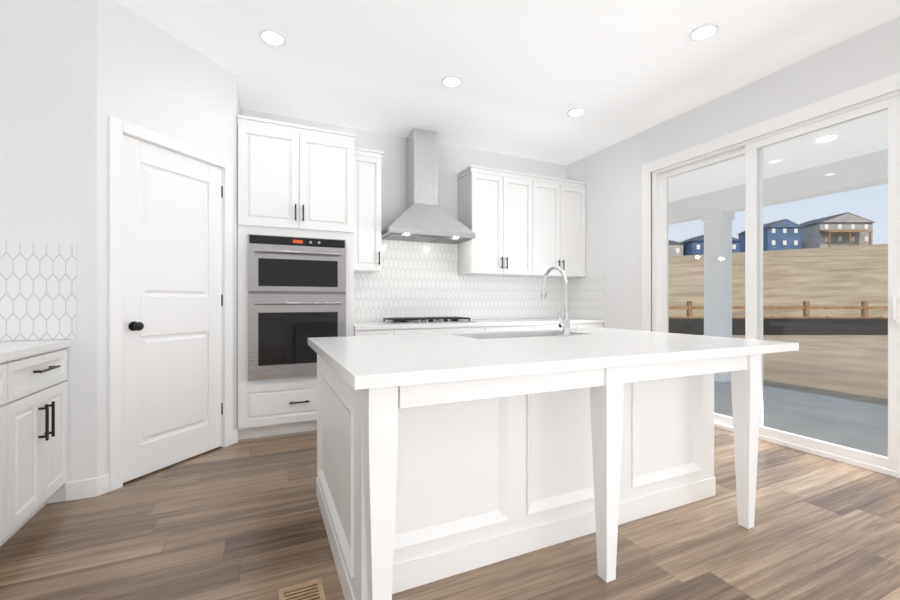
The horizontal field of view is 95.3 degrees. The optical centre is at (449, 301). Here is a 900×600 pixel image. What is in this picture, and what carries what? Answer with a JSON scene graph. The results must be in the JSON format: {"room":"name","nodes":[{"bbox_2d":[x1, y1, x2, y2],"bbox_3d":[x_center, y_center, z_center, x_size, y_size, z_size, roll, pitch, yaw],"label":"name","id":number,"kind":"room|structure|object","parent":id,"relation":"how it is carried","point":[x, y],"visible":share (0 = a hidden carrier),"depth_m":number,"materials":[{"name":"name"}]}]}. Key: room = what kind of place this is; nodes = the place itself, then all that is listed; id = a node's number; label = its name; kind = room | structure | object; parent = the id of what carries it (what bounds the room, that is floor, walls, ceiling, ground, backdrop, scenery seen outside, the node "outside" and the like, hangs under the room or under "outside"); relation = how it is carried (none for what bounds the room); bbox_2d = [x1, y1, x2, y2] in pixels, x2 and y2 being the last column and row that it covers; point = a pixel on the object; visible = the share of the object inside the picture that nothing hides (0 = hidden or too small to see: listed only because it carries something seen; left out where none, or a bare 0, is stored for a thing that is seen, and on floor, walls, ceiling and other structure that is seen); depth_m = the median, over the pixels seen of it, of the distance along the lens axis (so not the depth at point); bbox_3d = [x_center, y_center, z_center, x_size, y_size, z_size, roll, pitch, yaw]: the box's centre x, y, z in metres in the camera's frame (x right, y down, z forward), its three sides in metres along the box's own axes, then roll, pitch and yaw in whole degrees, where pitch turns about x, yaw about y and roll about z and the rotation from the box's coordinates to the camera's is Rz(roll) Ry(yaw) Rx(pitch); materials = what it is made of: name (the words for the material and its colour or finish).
{"room":"kitchen","nodes":[
{"label":"kitchen","id":0,"kind":"room"},
{"bbox_2d":[0,0,96,503],"bbox_3d":[-2.428,-0.345,2.278,0.770,2.950,0.120,0,0,-24],"label":"wall","id":1,"kind":"structure","parent":0,"point":[48,121],"depth_m":2.32,"materials":[{"name":"white paint"}]},
{"bbox_2d":[0,241,76,340],"bbox_3d":[-2.443,-0.056,2.202,0.679,0.539,0.006,0,0,-24],"label":"tiled wall","id":2,"kind":"structure","parent":1,"relation":"attached to","point":[38,291],"depth_m":2.27,"materials":[{"name":"white tile"}]},
{"bbox_2d":[97,0,236,477],"bbox_3d":[-1.938,-0.345,2.861,0.120,2.950,0.976,0,0,20],"label":"wall","id":3,"kind":"structure","parent":0,"point":[152,77],"depth_m":2.64,"materials":[{"name":"white paint"}]},
{"bbox_2d":[65,429,237,500],"bbox_3d":[1.151,1.077,0.694,4.710,0.105,7.109,0,0,-24],"label":"baseboard","id":4,"kind":"structure","parent":3,"relation":"attached to","point":[86,488],"depth_m":2.36,"materials":[{"name":"white wood"}]},
{"bbox_2d":[109,116,232,491],"bbox_3d":[-1.930,0.013,2.860,0.136,2.235,0.860,0,0,20],"label":"door frame","id":5,"kind":"structure","parent":3,"relation":"attached to","point":[119,129],"depth_m":2.49,"materials":[{"name":"white wood"}]},
{"bbox_2d":[123,135,222,482],"bbox_3d":[-1.902,0.044,2.847,0.531,2.147,0.538,0,0,-24],"label":"pantry door","id":6,"kind":"structure","parent":3,"relation":"in","point":[172,312],"depth_m":2.80,"materials":[{"name":"white wood"}]},
{"bbox_2d":[237,78,240,428],"bbox_3d":[-1.895,-0.345,3.554,0.120,2.950,0.620,0,0,-24],"label":"wall","id":7,"kind":"structure","parent":0,"point":[238,106],"depth_m":3.34,"materials":[{"name":"white paint"}]},
{"bbox_2d":[241,108,566,321],"bbox_3d":[-0.892,-0.345,4.418,5.580,2.950,0.120,0,0,-24],"label":"wall","id":8,"kind":"structure","parent":0,"point":[453,160],"depth_m":4.53,"materials":[{"name":"white paint"}]},
{"bbox_2d":[354,147,383,272],"bbox_3d":[-0.874,-0.895,4.142,0.336,1.190,0.381,0,0,-24],"label":"upper cabinet","id":9,"kind":"object","parent":8,"relation":"attached to","point":[367,210],"visible":0.75,"depth_m":4.01,"materials":[{"name":"white wood"}]},
{"bbox_2d":[381,128,475,243],"bbox_3d":[-0.258,-1.240,4.364,0.940,1.156,0.487,0,0,-24],"label":"range hood","id":10,"kind":"object","parent":8,"relation":"attached to","point":[423,216],"visible":0.98,"depth_m":4.32,"materials":[{"name":"silver metal"}]},
{"bbox_2d":[354,239,563,321],"bbox_3d":[0.223,-0.259,4.857,2.944,0.943,0.006,0,0,-24],"label":"tiled wall","id":11,"kind":"structure","parent":8,"relation":"attached to","point":[415,279],"depth_m":4.69,"materials":[{"name":"white tile"}]},
{"bbox_2d":[457,165,536,276],"bbox_3d":[0.562,-0.889,4.817,0.868,1.158,0.344,0,0,-24],"label":"upper cabinet","id":12,"kind":"object","parent":8,"relation":"attached to","point":[519,224],"depth_m":4.65,"materials":[{"name":"white wood"}]},
{"bbox_2d":[537,177,584,277],"bbox_3d":[1.238,-0.889,5.125,0.869,1.158,0.344,0,0,-24],"label":"upper cabinet","id":13,"kind":"object","parent":8,"relation":"attached to","point":[560,204],"depth_m":4.98,"materials":[{"name":"white wood"}]},
{"bbox_2d":[0,427,899,599],"bbox_3d":[0.662,1.160,0.813,5.780,0.060,8.130,0,0,-24],"label":"floor","id":14,"kind":"structure","parent":0,"point":[241,519],"depth_m":1.91,"materials":[{"name":"brown wood"}]},
{"bbox_2d":[0,359,19,546],"bbox_3d":[-2.084,0.693,1.376,0.635,0.876,0.716,0,0,-24],"label":"base cabinet","id":15,"kind":"object","parent":14,"relation":"on","point":[9,372],"depth_m":1.80,"materials":[{"name":"white wood"}]},
{"bbox_2d":[20,347,67,527],"bbox_3d":[-2.321,0.693,1.896,0.635,0.876,0.658,0,0,-24],"label":"base cabinet","id":16,"kind":"object","parent":14,"relation":"on","point":[33,428],"depth_m":2.06,"materials":[{"name":"white wood"}]},
{"bbox_2d":[0,339,70,362],"bbox_3d":[-1.830,0.234,0.833,0.648,0.040,3.000,0,0,-24],"label":"countertop","id":17,"kind":"structure","parent":16,"relation":"on","point":[9,350],"depth_m":2.00,"materials":[{"name":"white stone"}]},
{"bbox_2d":[237,114,354,439],"bbox_3d":[-1.386,-0.180,3.717,0.932,2.620,0.730,0,0,-24],"label":"tall cabinet","id":18,"kind":"object","parent":14,"relation":"on","point":[295,237],"visible":0.94,"depth_m":3.42,"materials":[{"name":"white wood"}]},
{"bbox_2d":[279,578,325,599],"bbox_3d":[-0.533,1.127,1.496,0.160,0.006,0.305,0,0,-24],"label":"floor vent","id":19,"kind":"object","parent":14,"relation":"in","point":[311,590],"visible":1,"depth_m":1.59,"materials":[{"name":"brown wood"}]},
{"bbox_2d":[354,329,401,335],"bbox_3d":[-0.790,0.693,4.035,0.421,0.875,0.644,0,0,-24],"label":"base cabinet","id":20,"kind":"object","parent":14,"relation":"on","point":[357,332],"depth_m":3.74,"materials":[{"name":"white wood"}]},
{"bbox_2d":[402,325,493,333],"bbox_3d":[-0.213,0.693,4.298,1.092,0.875,0.644,0,0,-24],"label":"base cabinet","id":21,"kind":"object","parent":14,"relation":"on","point":[411,325],"depth_m":4.02,"materials":[{"name":"white wood"}]},
{"bbox_2d":[354,318,597,328],"bbox_3d":[0.358,0.235,4.556,2.942,0.040,0.649,0,0,-24],"label":"countertop","id":22,"kind":"structure","parent":21,"relation":"on","point":[528,321],"depth_m":4.20,"materials":[{"name":"white stone"}]},
{"bbox_2d":[494,325,541,330],"bbox_3d":[0.502,0.693,4.624,0.722,0.875,0.644,0,0,-24],"label":"base cabinet","id":23,"kind":"object","parent":14,"relation":"on","point":[496,327],"depth_m":4.36,"materials":[{"name":"white wood"}]},
{"bbox_2d":[314,350,760,599],"bbox_3d":[0.447,0.693,2.246,2.123,0.875,1.283,0,0,-24],"label":"kitchen island","id":24,"kind":"object","parent":14,"relation":"on","point":[442,455],"depth_m":1.77,"materials":[{"name":"wood"}]},
{"bbox_2d":[308,328,798,389],"bbox_3d":[0.487,0.235,2.283,2.300,0.040,1.370,0,0,-24],"label":"island countertop","id":25,"kind":"structure","parent":24,"relation":"on","point":[375,362],"depth_m":1.76,"materials":[{"name":"white stone"}]},
{"bbox_2d":[542,321,581,329],"bbox_3d":[1.048,0.693,4.873,0.722,0.875,0.644,0,0,-24],"label":"base cabinet","id":26,"kind":"object","parent":14,"relation":"on","point":[573,324],"depth_m":4.66,"materials":[{"name":"white wood"}]},
{"bbox_2d":[582,321,603,327],"bbox_3d":[1.480,0.693,5.070,0.473,0.875,0.644,0,0,-24],"label":"base cabinet","id":27,"kind":"object","parent":14,"relation":"on","point":[585,324],"depth_m":4.81,"materials":[{"name":"white wood"}]},
{"bbox_2d":[116,0,899,164],"bbox_3d":[0.662,-1.860,0.813,5.780,0.080,8.130,0,0,-24],"label":"ceiling","id":28,"kind":"structure","parent":0,"point":[530,73],"depth_m":3.05,"materials":[{"name":"white paint"}]},
{"bbox_2d":[259,29,285,45],"bbox_3d":[-1.223,-1.816,2.828,0.176,0.008,0.176,0,0,-24],"label":"recessed light","id":29,"kind":"object","parent":28,"relation":"in","point":[271,37],"visible":1,"depth_m":2.82,"materials":[{"name":"white plastic"}]},
{"bbox_2d":[441,76,461,87],"bbox_3d":[0.015,-1.816,3.392,0.176,0.008,0.176,0,0,-24],"label":"recessed light","id":30,"kind":"object","parent":28,"relation":"in","point":[451,81],"visible":1,"depth_m":3.38,"materials":[{"name":"white plastic"}]},
{"bbox_2d":[567,108,585,116],"bbox_3d":[1.216,-1.816,3.939,0.176,0.008,0.176,0,0,-24],"label":"recessed light","id":31,"kind":"object","parent":28,"relation":"in","point":[575,112],"visible":1,"depth_m":3.93,"materials":[{"name":"white plastic"}]},
{"bbox_2d":[689,23,718,40],"bbox_3d":[1.715,-1.816,2.771,0.176,0.008,0.176,0,0,-24],"label":"recessed light","id":32,"kind":"object","parent":28,"relation":"in","point":[703,32],"visible":1,"depth_m":2.76,"materials":[{"name":"white plastic"}]},
{"bbox_2d":[567,16,899,330],"bbox_3d":[3.220,-0.345,1.978,0.120,2.950,7.730,0,0,-24],"label":"wall","id":33,"kind":"structure","parent":0,"point":[610,176],"depth_m":4.11,"materials":[{"name":"white paint"}]},
{"bbox_2d":[568,276,603,318],"bbox_3d":[1.700,-0.048,5.159,0.006,0.521,0.629,0,0,-24],"label":"tiled wall","id":34,"kind":"structure","parent":33,"relation":"attached to","point":[585,294],"depth_m":5.13,"materials":[{"name":"white tile"}]},
{"bbox_2d":[641,72,899,477],"bbox_3d":[2.523,-0.163,3.430,0.159,2.585,2.120,0,0,-24],"label":"sliding door","id":35,"kind":"structure","parent":33,"relation":"in","point":[750,143],"depth_m":3.29,"materials":[{"name":"white plastic"}]},
{"label":"outside","id":36,"kind":"structure","parent":0,"visible":0},
{"bbox_2d":[669,109,887,456],"bbox_3d":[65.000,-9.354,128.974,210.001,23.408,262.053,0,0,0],"label":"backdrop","id":37,"kind":"structure","parent":36,"point":[821,288],"depth_m":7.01,"materials":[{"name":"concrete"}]}
]}

